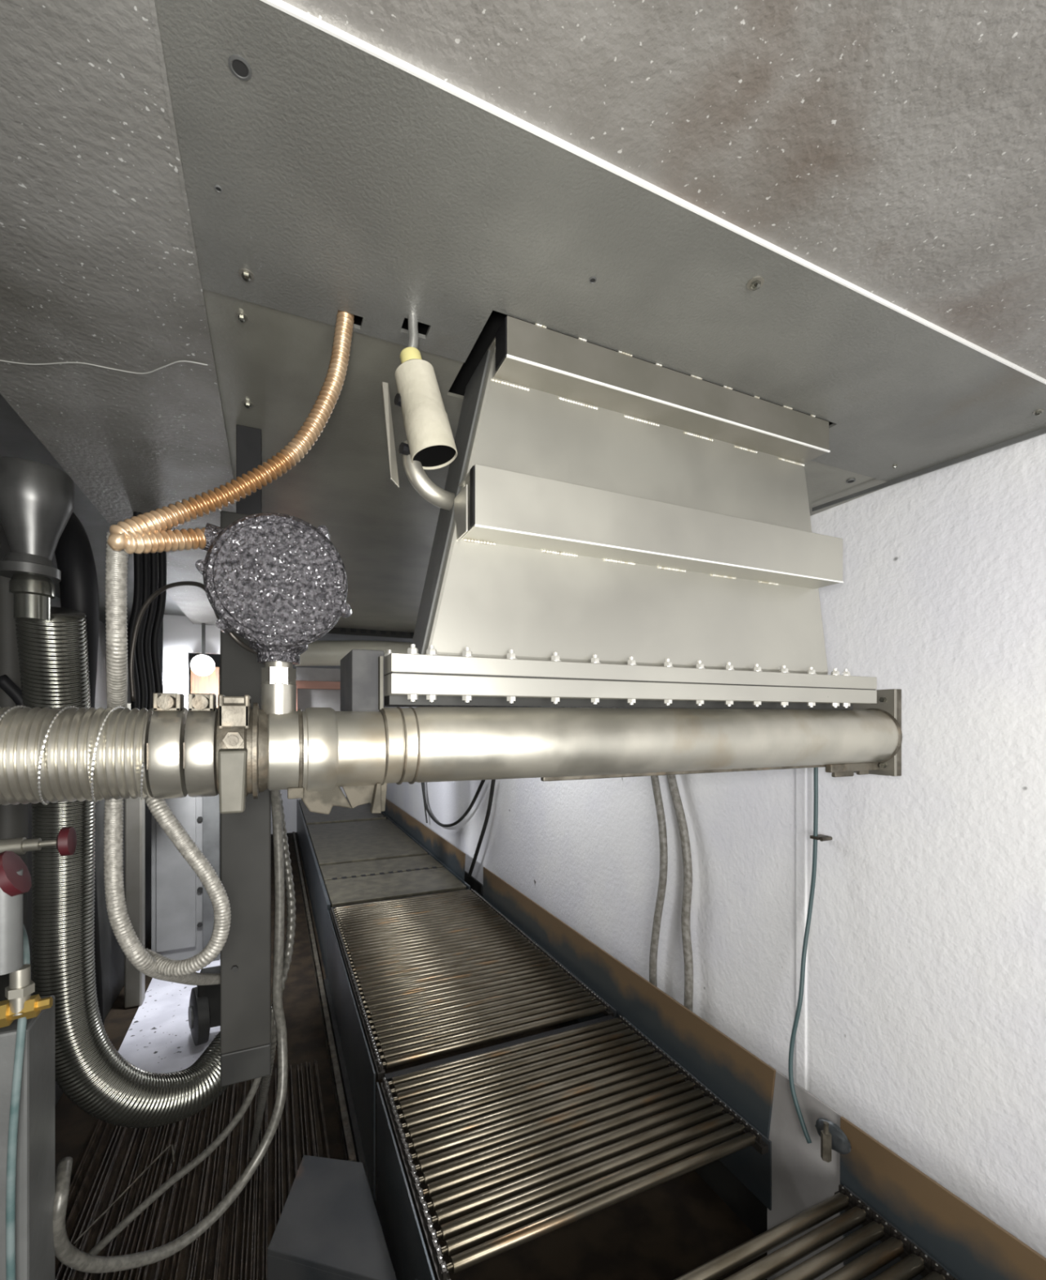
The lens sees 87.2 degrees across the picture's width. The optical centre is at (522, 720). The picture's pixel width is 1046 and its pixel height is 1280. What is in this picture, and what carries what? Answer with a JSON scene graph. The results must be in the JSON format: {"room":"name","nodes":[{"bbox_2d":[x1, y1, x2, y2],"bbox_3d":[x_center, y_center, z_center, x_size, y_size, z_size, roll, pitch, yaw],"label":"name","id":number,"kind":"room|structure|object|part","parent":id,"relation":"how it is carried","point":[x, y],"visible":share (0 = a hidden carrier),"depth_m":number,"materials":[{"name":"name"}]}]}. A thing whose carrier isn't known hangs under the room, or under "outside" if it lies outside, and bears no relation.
{"room":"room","nodes":[
{"label":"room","id":0,"kind":"room"},
{"bbox_2d":[161,673,346,834],"bbox_3d":[-3.780,0.450,8.278,2.960,2.500,0.200,0,0,-24],"label":"wall","id":1,"kind":"structure","parent":0,"point":[289,805],"depth_m":8.28,"materials":[{"name":"white paint"}]},
{"bbox_2d":[55,832,766,1279],"bbox_3d":[-1.592,1.748,3.506,3.200,0.104,10.700,0,0,-24],"label":"floor","id":2,"kind":"structure","parent":0,"point":[667,1230],"depth_m":2.03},
{"bbox_2d":[0,520,32,995],"bbox_3d":[-1.325,0.600,1.249,0.260,2.200,0.430,0,0,-24],"label":"duct","id":3,"kind":"object","parent":2,"relation":"on","point":[5,548],"visible":0.02,"depth_m":1.38,"materials":[{"name":"grey metal"}]},
{"bbox_2d":[0,575,28,1001],"bbox_3d":[-1.048,0.142,1.117,0.065,0.882,0.060,0,0,-24],"label":"pipe","id":4,"kind":"object","parent":3,"relation":"attached to","point":[14,819],"visible":0.2,"depth_m":1.10,"materials":[{"name":"grey metal"}]},
{"bbox_2d":[0,866,55,1279],"bbox_3d":[-0.761,0.953,0.689,0.256,1.494,0.124,0,0,-24],"label":"cabinet","id":5,"kind":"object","parent":2,"relation":"on","point":[27,1046],"depth_m":0.70,"materials":[{"name":"grey metal"}]},
{"bbox_2d":[0,850,53,1027],"bbox_3d":[-0.581,0.244,0.615,0.083,0.195,0.052,0,0,-24],"label":"valve","id":6,"kind":"object","parent":5,"relation":"attached to","point":[20,1003],"depth_m":0.61,"materials":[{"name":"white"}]},
{"bbox_3d":[-0.590,0.174,0.611,0.062,0.054,0.052,0,0,-24],"label":"valve handle","id":7,"kind":"part","parent":6,"relation":"part of","materials":[{"name":"red plastic"}]},
{"bbox_3d":[-0.767,1.047,0.695,0.250,1.306,0.100,0,0,-24],"label":"leg panel","id":8,"kind":"part","parent":5,"relation":"part of","materials":[{"name":"grey metal"}]},
{"bbox_2d":[0,826,76,856],"bbox_3d":[-0.639,0.162,0.720,0.081,0.038,0.038,0,0,-24],"label":"handle","id":9,"kind":"object","parent":5,"relation":"attached to","point":[65,842],"visible":0.98,"depth_m":0.72,"materials":[{"name":"red"}]},
{"bbox_3d":[-0.646,0.164,0.717,0.065,0.023,0.022,0,0,-24],"label":"stem","id":10,"kind":"part","parent":9,"relation":"part of","materials":[{"name":"silver metal"}]},
{"bbox_3d":[-0.610,0.162,0.734,0.017,0.038,0.038,0,0,-24],"label":"knob","id":11,"kind":"part","parent":9,"relation":"part of","materials":[{"name":"red plastic"}]},
{"bbox_2d":[53,790,287,1273],"bbox_3d":[-0.591,0.499,0.971,0.062,0.832,0.410,0,0,29],"label":"flexible hose","id":12,"kind":"object","parent":5,"relation":"attached to","point":[66,1252],"visible":0.91,"depth_m":1.03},
{"bbox_2d":[50,595,151,1105],"bbox_3d":[-2.648,0.575,3.026,0.580,2.250,2.700,0,0,-24],"label":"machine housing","id":13,"kind":"object","parent":2,"relation":"on","point":[112,954],"visible":0.08,"depth_m":3.11,"materials":[{"name":"grey metal"}]},
{"bbox_2d":[124,702,145,1008],"bbox_3d":[-2.321,0.798,3.284,0.087,1.796,0.100,0,0,-24],"label":"post","id":14,"kind":"object","parent":2,"relation":"on","point":[134,809],"visible":0.64,"depth_m":3.24,"materials":[{"name":"silver metal"}]},
{"bbox_2d":[151,793,220,960],"bbox_3d":[-2.434,0.823,4.013,0.421,1.746,0.480,0,0,-24],"label":"tall cabinet","id":15,"kind":"object","parent":2,"relation":"on","point":[182,914],"visible":0.4,"depth_m":3.84,"materials":[{"name":"grey metal"}]},
{"bbox_3d":[-2.421,0.850,3.835,0.238,1.500,0.015,0,0,-24],"label":"panel","id":16,"kind":"part","parent":15,"relation":"part of","materials":[{"name":"grey paint"}]},
{"bbox_2d":[190,666,219,707],"bbox_3d":[-2.324,-0.222,4.019,0.182,0.339,0.040,0,0,-24],"label":"board","id":17,"kind":"object","parent":15,"relation":"on","point":[208,684],"visible":0.36,"depth_m":4.00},
{"bbox_3d":[-2.291,0.823,4.078,0.105,1.746,0.480,0,0,-24],"label":"frame rail","id":18,"kind":"part","parent":15,"relation":"part of","materials":[{"name":"grey metal"}]},
{"bbox_2d":[55,1059,330,1279],"bbox_3d":[-1.001,1.673,1.649,0.860,0.055,1.930,0,0,-24],"label":"floor grating","id":19,"kind":"structure","parent":2,"relation":"on","point":[235,1246],"depth_m":1.98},
{"bbox_2d":[72,1143,174,1244],"bbox_3d":[-1.349,1.640,1.918,0.080,0.007,0.405,0,0,7],"label":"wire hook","id":20,"kind":"object","parent":19,"relation":"on","point":[170,1145],"visible":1,"depth_m":1.92,"materials":[{"name":"metal"}]},
{"bbox_2d":[248,793,296,1157],"bbox_3d":[-0.780,0.915,1.673,0.076,1.443,0.922,0,0,-30],"label":"steel cable","id":21,"kind":"object","parent":19,"relation":"on","point":[288,877],"visible":0.81,"depth_m":1.39,"materials":[{"name":"grey metal"}]},
{"bbox_2d":[188,965,220,1045],"bbox_3d":[-1.665,1.515,2.905,0.194,0.350,0.284,0,0,-24],"label":"caster wheel","id":22,"kind":"object","parent":2,"relation":"on","point":[204,1008],"visible":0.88,"depth_m":2.83,"materials":[{"name":"black rubber"}]},
{"bbox_2d":[292,831,356,1161],"bbox_3d":[-1.969,1.675,4.982,0.034,0.050,6.900,0,0,-24],"label":"rail","id":23,"kind":"object","parent":2,"relation":"on","point":[348,1145],"visible":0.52,"depth_m":2.82,"materials":[{"name":"metal"}]},
{"bbox_2d":[266,1155,396,1279],"bbox_3d":[-0.554,1.550,1.543,0.298,0.300,0.539,0,0,-24],"label":"box","id":24,"kind":"object","parent":2,"relation":"on","point":[328,1227],"visible":1,"depth_m":1.51,"materials":[{"name":"grey metal"}]},
{"bbox_2d":[296,796,470,978],"bbox_3d":[-1.884,1.445,6.085,0.970,0.510,5.160,0,0,-24],"label":"conveyor","id":25,"kind":"object","parent":2,"relation":"on","point":[357,855],"visible":0.88,"depth_m":4.66,"materials":[{"name":"grey metal"}]},
{"bbox_3d":[-2.317,1.445,5.889,0.020,0.510,5.160,0,0,-24],"label":"rail","id":26,"kind":"part","parent":25,"relation":"part of","materials":[{"name":"grey metal"}]},
{"bbox_3d":[-2.524,1.216,7.503,0.917,0.047,2.050,0,0,-24],"label":"deck panel","id":27,"kind":"part","parent":25,"relation":"part of","materials":[{"name":"grey metal"}]},
{"bbox_3d":[-1.658,1.216,5.595,0.917,0.047,1.840,0,0,-24],"label":"deck panel","id":28,"kind":"part","parent":25,"relation":"part of","materials":[{"name":"grey metal"}]},
{"bbox_3d":[-1.158,1.216,4.493,0.917,0.047,0.420,0,0,-24],"label":"deck panel","id":29,"kind":"part","parent":25,"relation":"part of","materials":[{"name":"grey metal"}]},
{"bbox_3d":[-0.941,1.216,4.015,0.917,0.047,0.570,0,0,-24],"label":"deck panel","id":30,"kind":"part","parent":25,"relation":"part of","materials":[{"name":"grey metal"}]},
{"bbox_2d":[382,799,465,880],"bbox_3d":[-1.443,1.135,6.330,0.010,0.270,4.880,0,0,-24],"label":"guard","id":31,"kind":"object","parent":25,"relation":"attached to","point":[446,852],"visible":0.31,"depth_m":5.01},
{"bbox_3d":[-1.449,1.295,6.283,0.013,0.210,5.160,0,0,-24],"label":"rail","id":32,"kind":"part","parent":25,"relation":"part of","materials":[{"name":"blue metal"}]},
{"bbox_2d":[324,888,616,1208],"bbox_3d":[-0.436,1.443,2.879,1.006,0.514,1.774,0,0,-24],"label":"conveyor","id":33,"kind":"object","parent":2,"relation":"on","point":[439,973],"visible":1,"depth_m":2.50,"materials":[{"name":"grey metal"}]},
{"bbox_3d":[-0.873,1.427,2.681,0.006,0.446,1.774,0,0,-24],"label":"plate","id":34,"kind":"part","parent":33,"relation":"part of","materials":[{"name":"grey metal"}]},
{"bbox_3d":[-0.854,1.199,2.695,0.012,0.020,1.754,0,0,-24],"label":"chain","id":35,"kind":"part","parent":33,"relation":"part of","materials":[{"name":"grey metal"}]},
{"bbox_2d":[332,888,467,908],"bbox_3d":[-0.806,1.214,3.719,0.917,0.012,0.040,0,0,-24],"label":"bar","id":36,"kind":"object","parent":33,"relation":"attached to","point":[464,889],"visible":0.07,"depth_m":3.71,"materials":[{"name":"black metal"}]},
{"bbox_2d":[384,1014,613,1081],"bbox_3d":[-0.050,1.218,2.054,0.917,0.015,0.029,0,0,-24],"label":"bar","id":37,"kind":"object","parent":33,"relation":"attached to","point":[388,1076],"visible":0.5,"depth_m":2.02,"materials":[{"name":"black metal"}]},
{"bbox_3d":[-0.004,1.199,3.081,0.012,0.020,1.754,0,0,-24],"label":"chain","id":38,"kind":"part","parent":33,"relation":"part of","materials":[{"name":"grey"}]},
{"bbox_3d":[0.019,1.302,3.086,0.006,0.196,1.774,0,0,-24],"label":"plate","id":39,"kind":"part","parent":33,"relation":"part of","materials":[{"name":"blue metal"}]},
{"bbox_2d":[483,866,775,1138],"bbox_3d":[0.225,1.135,2.656,0.010,0.270,2.390,0,0,-24],"label":"guard","id":40,"kind":"object","parent":33,"relation":"attached to","point":[742,1080],"visible":0.73,"depth_m":2.05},
{"bbox_2d":[376,1014,771,1279],"bbox_3d":[0.102,1.443,1.693,1.006,0.514,0.729,0,0,-24],"label":"conveyor","id":41,"kind":"object","parent":2,"relation":"on","point":[499,1133],"visible":0.99,"depth_m":1.58,"materials":[{"name":"grey metal"}]},
{"bbox_3d":[-0.334,1.427,1.495,0.006,0.446,0.729,0,0,-24],"label":"plate","id":42,"kind":"part","parent":41,"relation":"part of","materials":[{"name":"grey metal"}]},
{"bbox_3d":[-0.315,1.199,1.509,0.012,0.020,0.709,0,0,-24],"label":"chain","id":43,"kind":"part","parent":41,"relation":"part of","materials":[{"name":"grey metal"}]},
{"bbox_3d":[0.534,1.199,1.895,0.012,0.020,0.709,0,0,-24],"label":"chain","id":44,"kind":"part","parent":41,"relation":"part of","materials":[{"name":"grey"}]},
{"bbox_3d":[0.557,1.302,1.900,0.006,0.196,0.729,0,0,-24],"label":"plate","id":45,"kind":"part","parent":41,"relation":"part of","materials":[{"name":"grey metal"}]},
{"bbox_2d":[673,1184,959,1279],"bbox_3d":[0.477,1.420,0.867,1.006,0.560,0.645,0,0,-24],"label":"conveyor","id":46,"kind":"object","parent":2,"relation":"on","point":[871,1247],"visible":1,"depth_m":1.19,"materials":[{"name":"grey metal"}]},
{"bbox_2d":[814,1117,851,1162],"bbox_3d":[0.773,1.055,1.383,0.052,0.090,0.095,0,0,-24],"label":"bolt","id":47,"kind":"object","parent":46,"relation":"attached to","point":[832,1136],"visible":1,"depth_m":1.37,"materials":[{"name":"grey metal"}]},
{"bbox_3d":[0.909,1.154,1.069,0.012,0.020,0.626,0,0,-24],"label":"chain","id":48,"kind":"part","parent":46,"relation":"part of","materials":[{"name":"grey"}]},
{"bbox_3d":[0.932,1.257,1.074,0.006,0.196,0.645,0,0,-24],"label":"plate","id":49,"kind":"part","parent":46,"relation":"part of","materials":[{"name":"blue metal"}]},
{"bbox_2d":[839,1115,1045,1279],"bbox_3d":[1.042,1.135,0.857,0.010,0.270,1.160,0,0,-24],"label":"guard","id":50,"kind":"object","parent":46,"relation":"attached to","point":[969,1244],"visible":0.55,"depth_m":1.19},
{"bbox_2d":[766,1064,897,1279],"bbox_3d":[0.791,1.353,1.438,0.007,0.695,0.365,0,0,-24],"label":"base panel","id":51,"kind":"object","parent":2,"relation":"on","point":[801,1180],"visible":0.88,"depth_m":1.51,"materials":[{"name":"grey metal"}]},
{"bbox_2d":[0,0,1045,678],"bbox_3d":[-1.564,-0.628,3.408,2.970,0.063,10.500,0,0,-24],"label":"ceiling","id":52,"kind":"structure","parent":0,"point":[352,182],"depth_m":0.67,"materials":[{"name":"grey metal"}]},
{"bbox_2d":[54,511,103,1024],"bbox_3d":[-1.130,0.166,1.388,0.362,1.536,0.158,0,0,33],"label":"hose","id":53,"kind":"object","parent":52,"relation":"hanging from","point":[78,584],"visible":0.27,"depth_m":1.27,"materials":[{"name":"black"}]},
{"bbox_2d":[0,360,207,374],"bbox_3d":[-0.709,-0.597,0.927,0.358,0.002,0.037,0,0,-1],"label":"cable","id":54,"kind":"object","parent":52,"relation":"attached to","point":[174,362],"depth_m":0.92,"materials":[{"name":"grey paint"}]},
{"bbox_2d":[127,511,142,710],"bbox_3d":[-1.117,-0.345,1.580,0.040,0.827,0.021,0,0,-24],"label":"cable","id":55,"kind":"object","parent":52,"relation":"hanging from","point":[138,558],"visible":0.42,"depth_m":1.57,"materials":[{"name":"black rubber"}]},
{"bbox_2d":[135,552,150,710],"bbox_3d":[-1.131,-0.355,1.628,0.045,0.853,0.021,0,0,-24],"label":"cable","id":56,"kind":"object","parent":52,"relation":"hanging from","point":[146,557],"visible":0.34,"depth_m":1.62,"materials":[{"name":"black rubber"}]},
{"bbox_2d":[142,551,158,710],"bbox_3d":[-1.141,-0.366,1.678,0.045,0.879,0.021,0,0,-24],"label":"cable","id":57,"kind":"object","parent":52,"relation":"hanging from","point":[153,557],"visible":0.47,"depth_m":1.67,"materials":[{"name":"black rubber"}]},
{"bbox_2d":[151,551,166,693],"bbox_3d":[-1.148,-0.378,1.730,0.042,0.906,0.021,0,0,-24],"label":"cable","id":58,"kind":"object","parent":52,"relation":"hanging from","point":[161,604],"visible":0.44,"depth_m":1.72,"materials":[{"name":"black rubber"}]},
{"bbox_2d":[162,614,220,708],"bbox_3d":[-2.053,-0.225,3.466,0.366,0.850,0.050,0,0,-24],"label":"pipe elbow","id":59,"kind":"structure","parent":52,"relation":"attached to","point":[181,637],"depth_m":3.41,"materials":[{"name":"white paint"}]},
{"bbox_2d":[148,0,234,479],"bbox_3d":[-0.642,-0.601,1.191,0.004,0.010,1.700,0,0,-24],"label":"trim","id":60,"kind":"structure","parent":52,"relation":"attached to","point":[152,2],"depth_m":0.62,"materials":[{"name":"grey metal"}]},
{"bbox_2d":[190,622,214,675],"bbox_3d":[-1.947,-0.460,3.339,0.130,0.380,0.170,0,0,-24],"label":"work lamp","id":61,"kind":"object","parent":52,"relation":"hanging from","point":[202,664],"visible":0.97,"depth_m":3.30,"materials":[{"name":"white"}]},
{"bbox_3d":[-1.937,-0.335,3.316,0.120,0.120,0.120,0,0,-24],"label":"bulb","id":62,"kind":"part","parent":61,"relation":"part of","materials":[{"name":"white glass"}]},
{"bbox_2d":[214,185,222,192],"bbox_3d":[-0.344,-0.601,0.620,0.008,0.004,0.008,0,0,-24],"label":"grommet","id":63,"kind":"object","parent":52,"relation":"attached to","point":[218,188],"visible":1,"depth_m":0.62,"materials":[{"name":"black"}]},
{"bbox_2d":[106,310,354,554],"bbox_3d":[-0.351,-0.408,0.711,0.048,0.450,0.311,0,0,40],"label":"conduit","id":64,"kind":"object","parent":52,"relation":"attached to","point":[151,531],"visible":0.98,"depth_m":0.69,"materials":[{"name":"orange metal"}]},
{"bbox_2d":[103,532,220,985],"bbox_3d":[-0.569,0.184,0.904,0.067,0.789,0.641,0,0,-17],"label":"conduit","id":65,"kind":"object","parent":64,"relation":"hanging from","point":[116,573],"visible":0.73,"depth_m":0.70,"materials":[{"name":"grey metal"}]},
{"bbox_2d":[144,795,231,977],"bbox_3d":[-0.462,0.205,0.737,0.125,0.277,0.051,0,0,4],"label":"conduit","id":66,"kind":"object","parent":65,"relation":"attached to","point":[159,809],"visible":0.83,"depth_m":0.73,"materials":[{"name":"silver metal"}]},
{"bbox_2d":[227,54,252,80],"bbox_3d":[-0.260,-0.601,0.505,0.020,0.004,0.020,0,0,-24],"label":"grommet","id":67,"kind":"object","parent":52,"relation":"attached to","point":[237,65],"visible":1,"depth_m":0.50,"materials":[{"name":"black"}]},
{"bbox_2d":[235,312,247,322],"bbox_3d":[-0.420,-0.600,0.820,0.016,0.010,0.016,0,0,-24],"label":"screw","id":68,"kind":"object","parent":52,"relation":"attached to","point":[241,317],"visible":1,"depth_m":0.82,"materials":[{"name":"silver metal"}]},
{"bbox_2d":[220,424,271,1086],"bbox_3d":[-0.579,0.066,1.150,0.092,1.338,0.087,0,0,-24],"label":"support post","id":69,"kind":"object","parent":52,"relation":"hanging from","point":[245,836],"visible":0.69,"depth_m":1.12,"materials":[{"name":"grey metal"}]},
{"bbox_2d":[14,606,228,1128],"bbox_3d":[-0.785,0.322,1.106,0.202,1.036,0.450,0,0,18],"label":"flexible hose","id":70,"kind":"object","parent":69,"relation":"attached to","point":[53,655],"visible":0.78,"depth_m":1.01,"materials":[{"name":"silver metal"}]},
{"bbox_2d":[0,674,23,708],"bbox_3d":[-0.902,-0.129,1.015,0.081,0.261,0.122,0,0,-24],"label":"cable","id":71,"kind":"object","parent":70,"relation":"attached to","point":[7,685],"visible":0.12,"depth_m":0.96,"materials":[{"name":"black rubber"}]},
{"bbox_2d":[0,457,73,622],"bbox_3d":[-0.768,-0.274,0.860,0.100,0.233,0.100,0,0,-24],"label":"funnel","id":72,"kind":"object","parent":70,"relation":"attached to","point":[37,498],"visible":1,"depth_m":0.84,"materials":[{"name":"silver metal"}]},
{"bbox_2d":[87,1005,274,1255],"bbox_3d":[-0.710,0.857,1.160,0.344,0.431,0.015,0,0,-24],"label":"hose","id":73,"kind":"object","parent":69,"relation":"attached to","point":[205,1153],"visible":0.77,"depth_m":1.15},
{"bbox_2d":[238,268,253,281],"bbox_3d":[-0.372,-0.597,0.739,0.019,0.010,0.019,0,0,-24],"label":"screw","id":74,"kind":"object","parent":52,"relation":"attached to","point":[246,275],"visible":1,"depth_m":0.74,"materials":[{"name":"silver metal"}]},
{"bbox_2d":[242,400,253,408],"bbox_3d":[-0.524,-0.600,1.046,0.019,0.010,0.019,0,0,-24],"label":"screw","id":75,"kind":"object","parent":52,"relation":"attached to","point":[247,404],"visible":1,"depth_m":1.04,"materials":[{"name":"silver metal"}]},
{"bbox_2d":[327,626,413,639],"bbox_3d":[-0.999,-0.607,3.683,0.806,0.086,0.028,0,0,-24],"label":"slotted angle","id":76,"kind":"object","parent":52,"relation":"hanging from","point":[334,630],"visible":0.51,"depth_m":3.67,"materials":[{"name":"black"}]},
{"bbox_2d":[381,313,457,510],"bbox_3d":[-0.132,-0.483,0.813,0.131,0.315,0.086,0,0,-40],"label":"spotlight","id":77,"kind":"object","parent":52,"relation":"hanging from","point":[429,444],"visible":0.94,"depth_m":0.79,"materials":[{"name":"beige metal"}]},
{"bbox_2d":[588,276,596,283],"bbox_3d":[0.095,-0.601,0.748,0.010,0.004,0.010,0,0,-24],"label":"grommet","id":78,"kind":"object","parent":52,"relation":"attached to","point":[592,279],"visible":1,"depth_m":0.75,"materials":[{"name":"black"}]},
{"bbox_2d":[340,315,876,711],"bbox_3d":[0.229,-0.307,1.026,1.065,0.605,0.230,0,0,-24],"label":"extraction hood","id":79,"kind":"object","parent":52,"relation":"attached to","point":[620,530],"visible":1,"depth_m":0.92,"materials":[{"name":"silver metal"}]},
{"bbox_3d":[-0.124,-0.349,0.898,0.126,0.512,0.156,0,0,-24],"label":"plate","id":80,"kind":"part","parent":79,"relation":"part of","materials":[{"name":"grey metal"}]},
{"bbox_2d":[746,276,764,290],"bbox_3d":[0.319,-0.597,0.753,0.022,0.010,0.022,0,0,-24],"label":"screw","id":81,"kind":"object","parent":52,"relation":"attached to","point":[754,283],"visible":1,"depth_m":0.75,"materials":[{"name":"silver metal"}]},
{"bbox_2d":[845,478,855,483],"bbox_3d":[0.824,-0.602,1.381,0.021,0.004,0.021,0,0,-24],"label":"grommet","id":82,"kind":"object","parent":52,"relation":"attached to","point":[851,480],"visible":1,"depth_m":1.38,"materials":[{"name":"black"}]},
{"bbox_2d":[1032,408,1043,416],"bbox_3d":[1.001,-0.597,1.067,0.016,0.010,0.016,0,0,-24],"label":"screw","id":83,"kind":"object","parent":52,"relation":"attached to","point":[1037,412],"visible":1,"depth_m":1.06,"materials":[{"name":"silver metal"}]},
{"bbox_2d":[266,688,902,814],"bbox_3d":[0.235,0.031,0.989,1.259,0.198,0.133,0,0,-24],"label":"pipe","id":84,"kind":"object","parent":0,"point":[313,753],"visible":0.99,"depth_m":0.85,"materials":[{"name":"silver metal"}]},
{"bbox_2d":[214,693,267,813],"bbox_3d":[-0.361,0.040,0.709,0.057,0.142,0.137,0,0,-24],"label":"coupling","id":85,"kind":"object","parent":84,"relation":"attached to","point":[241,730],"visible":0.97,"depth_m":0.66,"materials":[{"name":"metal"}]},
{"bbox_2d":[182,693,217,797],"bbox_3d":[-0.403,0.032,0.695,0.031,0.130,0.114,0,0,-24],"label":"clamp","id":86,"kind":"object","parent":85,"relation":"attached to","point":[198,746],"visible":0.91,"depth_m":0.65,"materials":[{"name":"metal"}]},
{"bbox_2d":[146,693,188,799],"bbox_3d":[-0.435,0.032,0.680,0.032,0.130,0.114,0,0,-24],"label":"clamp","id":87,"kind":"object","parent":86,"relation":"attached to","point":[166,778],"visible":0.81,"depth_m":0.64,"materials":[{"name":"metal"}]},
{"bbox_2d":[0,705,153,804],"bbox_3d":[-0.583,0.040,0.614,0.288,0.114,0.114,0,0,-24],"label":"flexible hose","id":88,"kind":"object","parent":87,"relation":"attached to","point":[55,754],"visible":0.99,"depth_m":0.61,"materials":[{"name":"metal"}]},
{"bbox_3d":[-0.346,0.072,0.656,0.031,0.078,0.020,0,0,-24],"label":"lever","id":89,"kind":"part","parent":85,"relation":"part of","materials":[{"name":"silver metal"}]},
{"bbox_2d":[195,512,351,714],"bbox_3d":[-0.321,-0.130,0.720,0.184,0.262,0.096,0,0,-24],"label":"gauge","id":90,"kind":"object","parent":84,"relation":"on","point":[277,581],"visible":0.99,"depth_m":0.69,"materials":[{"name":"metal"}]},
{"bbox_2d":[128,581,257,701],"bbox_3d":[-0.472,-0.114,0.769,0.276,0.170,0.031,0,0,25],"label":"cable","id":91,"kind":"object","parent":90,"relation":"attached to","point":[157,593],"visible":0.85,"depth_m":0.81,"materials":[{"name":"grey plastic"}]},
{"bbox_3d":[-0.307,-0.176,0.686,0.145,0.145,0.012,0,0,-18],"label":"lid","id":92,"kind":"part","parent":90,"relation":"part of","materials":[{"name":"grey metal"}]},
{"bbox_3d":[0.786,0.027,1.248,0.008,0.190,0.118,0,0,-24],"label":"plate","id":93,"kind":"part","parent":84,"relation":"part of","materials":[{"name":"silver metal"}]},
{"bbox_2d":[353,310,833,425],"bbox_3d":[-1.592,-0.830,3.506,3.200,0.060,10.700,0,0,-24],"label":"ceiling","id":94,"kind":"structure","parent":0,"point":[494,322],"depth_m":1.18,"materials":[{"name":"black"}]},
{"bbox_2d":[386,433,1045,1257],"bbox_3d":[-0.199,0.450,4.138,0.140,2.500,10.700,0,0,-24],"label":"wall","id":95,"kind":"structure","parent":0,"point":[926,948],"depth_m":1.40,"materials":[{"name":"white paint"}]},
{"bbox_2d":[294,640,411,666],"bbox_3d":[-0.893,-0.456,3.878,1.340,0.202,0.170,0,0,-24],"label":"duct","id":96,"kind":"object","parent":95,"relation":"attached to","point":[318,653],"visible":0.29,"depth_m":3.65,"materials":[{"name":"beige metal"}]},
{"bbox_2d":[295,666,340,711],"bbox_3d":[-1.332,-0.052,3.728,0.483,0.603,0.070,0,0,-24],"label":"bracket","id":97,"kind":"object","parent":96,"relation":"attached to","point":[316,687],"visible":0.18,"depth_m":3.71,"materials":[{"name":"grey metal"}]},
{"bbox_2d":[421,782,427,822],"bbox_3d":[-1.027,0.809,5.685,0.016,0.472,0.272,0,0,-24],"label":"cable","id":98,"kind":"object","parent":95,"relation":"attached to","point":[421,782],"visible":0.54,"depth_m":5.61,"materials":[{"name":"black rubber"}]},
{"bbox_2d":[422,779,485,826],"bbox_3d":[-0.668,0.701,4.881,0.026,0.562,1.869,0,0,-24],"label":"cable","id":99,"kind":"object","parent":95,"relation":"attached to","point":[482,781],"visible":0.94,"depth_m":4.64,"materials":[{"name":"black rubber"}]},
{"bbox_2d":[467,779,495,876],"bbox_3d":[-0.309,0.802,4.068,0.028,0.853,0.556,0,0,-24],"label":"cable","id":100,"kind":"object","parent":95,"relation":"attached to","point":[492,784],"visible":0.94,"depth_m":3.99,"materials":[{"name":"black rubber"}]},
{"bbox_2d":[464,870,766,1235],"bbox_3d":[-0.226,1.480,4.016,0.013,0.440,10.500,0,0,-24],"label":"trim","id":101,"kind":"structure","parent":95,"relation":"attached to","point":[744,1204],"depth_m":1.91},
{"bbox_2d":[259,0,1045,384],"bbox_3d":[0.409,-0.603,0.741,1.546,0.006,0.002,0,0,-24],"label":"light strip","id":102,"kind":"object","parent":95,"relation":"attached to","point":[280,5],"depth_m":0.59,"materials":[{"name":"white plastic"}]},
{"bbox_2d":[648,775,667,986],"bbox_3d":[0.544,0.706,2.237,0.031,1.223,0.123,0,0,-24],"label":"hose","id":103,"kind":"object","parent":95,"relation":"attached to","point":[655,779],"visible":0.67,"depth_m":2.21,"materials":[{"name":"grey metal"}]},
{"bbox_2d":[666,774,693,1011],"bbox_3d":[0.596,0.689,2.133,0.033,1.199,0.172,0,0,-24],"label":"hose","id":104,"kind":"object","parent":95,"relation":"attached to","point":[682,827],"visible":0.76,"depth_m":2.07,"materials":[{"name":"grey metal"}]},
{"bbox_2d":[795,768,806,1089],"bbox_3d":[0.844,0.565,1.665,0.010,2.270,0.035,0,0,-24],"label":"trim","id":105,"kind":"structure","parent":95,"relation":"attached to","point":[801,773],"depth_m":1.66,"materials":[{"name":"white paint"}]},
{"bbox_2d":[788,767,817,1142],"bbox_3d":[0.782,0.624,1.536,0.063,1.000,0.165,0,0,34],"label":"cable","id":106,"kind":"object","parent":95,"relation":"attached to","point":[815,769],"visible":1,"depth_m":1.56,"materials":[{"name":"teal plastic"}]},
{"bbox_2d":[809,834,831,841],"bbox_3d":[0.861,0.338,1.582,0.046,0.010,0.042,0,0,-24],"label":"clip","id":107,"kind":"object","parent":95,"relation":"attached to","point":[821,837],"visible":0.98,"depth_m":1.57,"materials":[{"name":"metal"}]},
{"bbox_2d":[812,427,1045,511],"bbox_3d":[0.967,-0.595,1.304,0.006,0.010,0.579,0,0,-31],"label":"trim","id":108,"kind":"structure","parent":95,"relation":"attached to","point":[1042,431],"depth_m":1.29,"materials":[{"name":"grey metal"}]}
]}

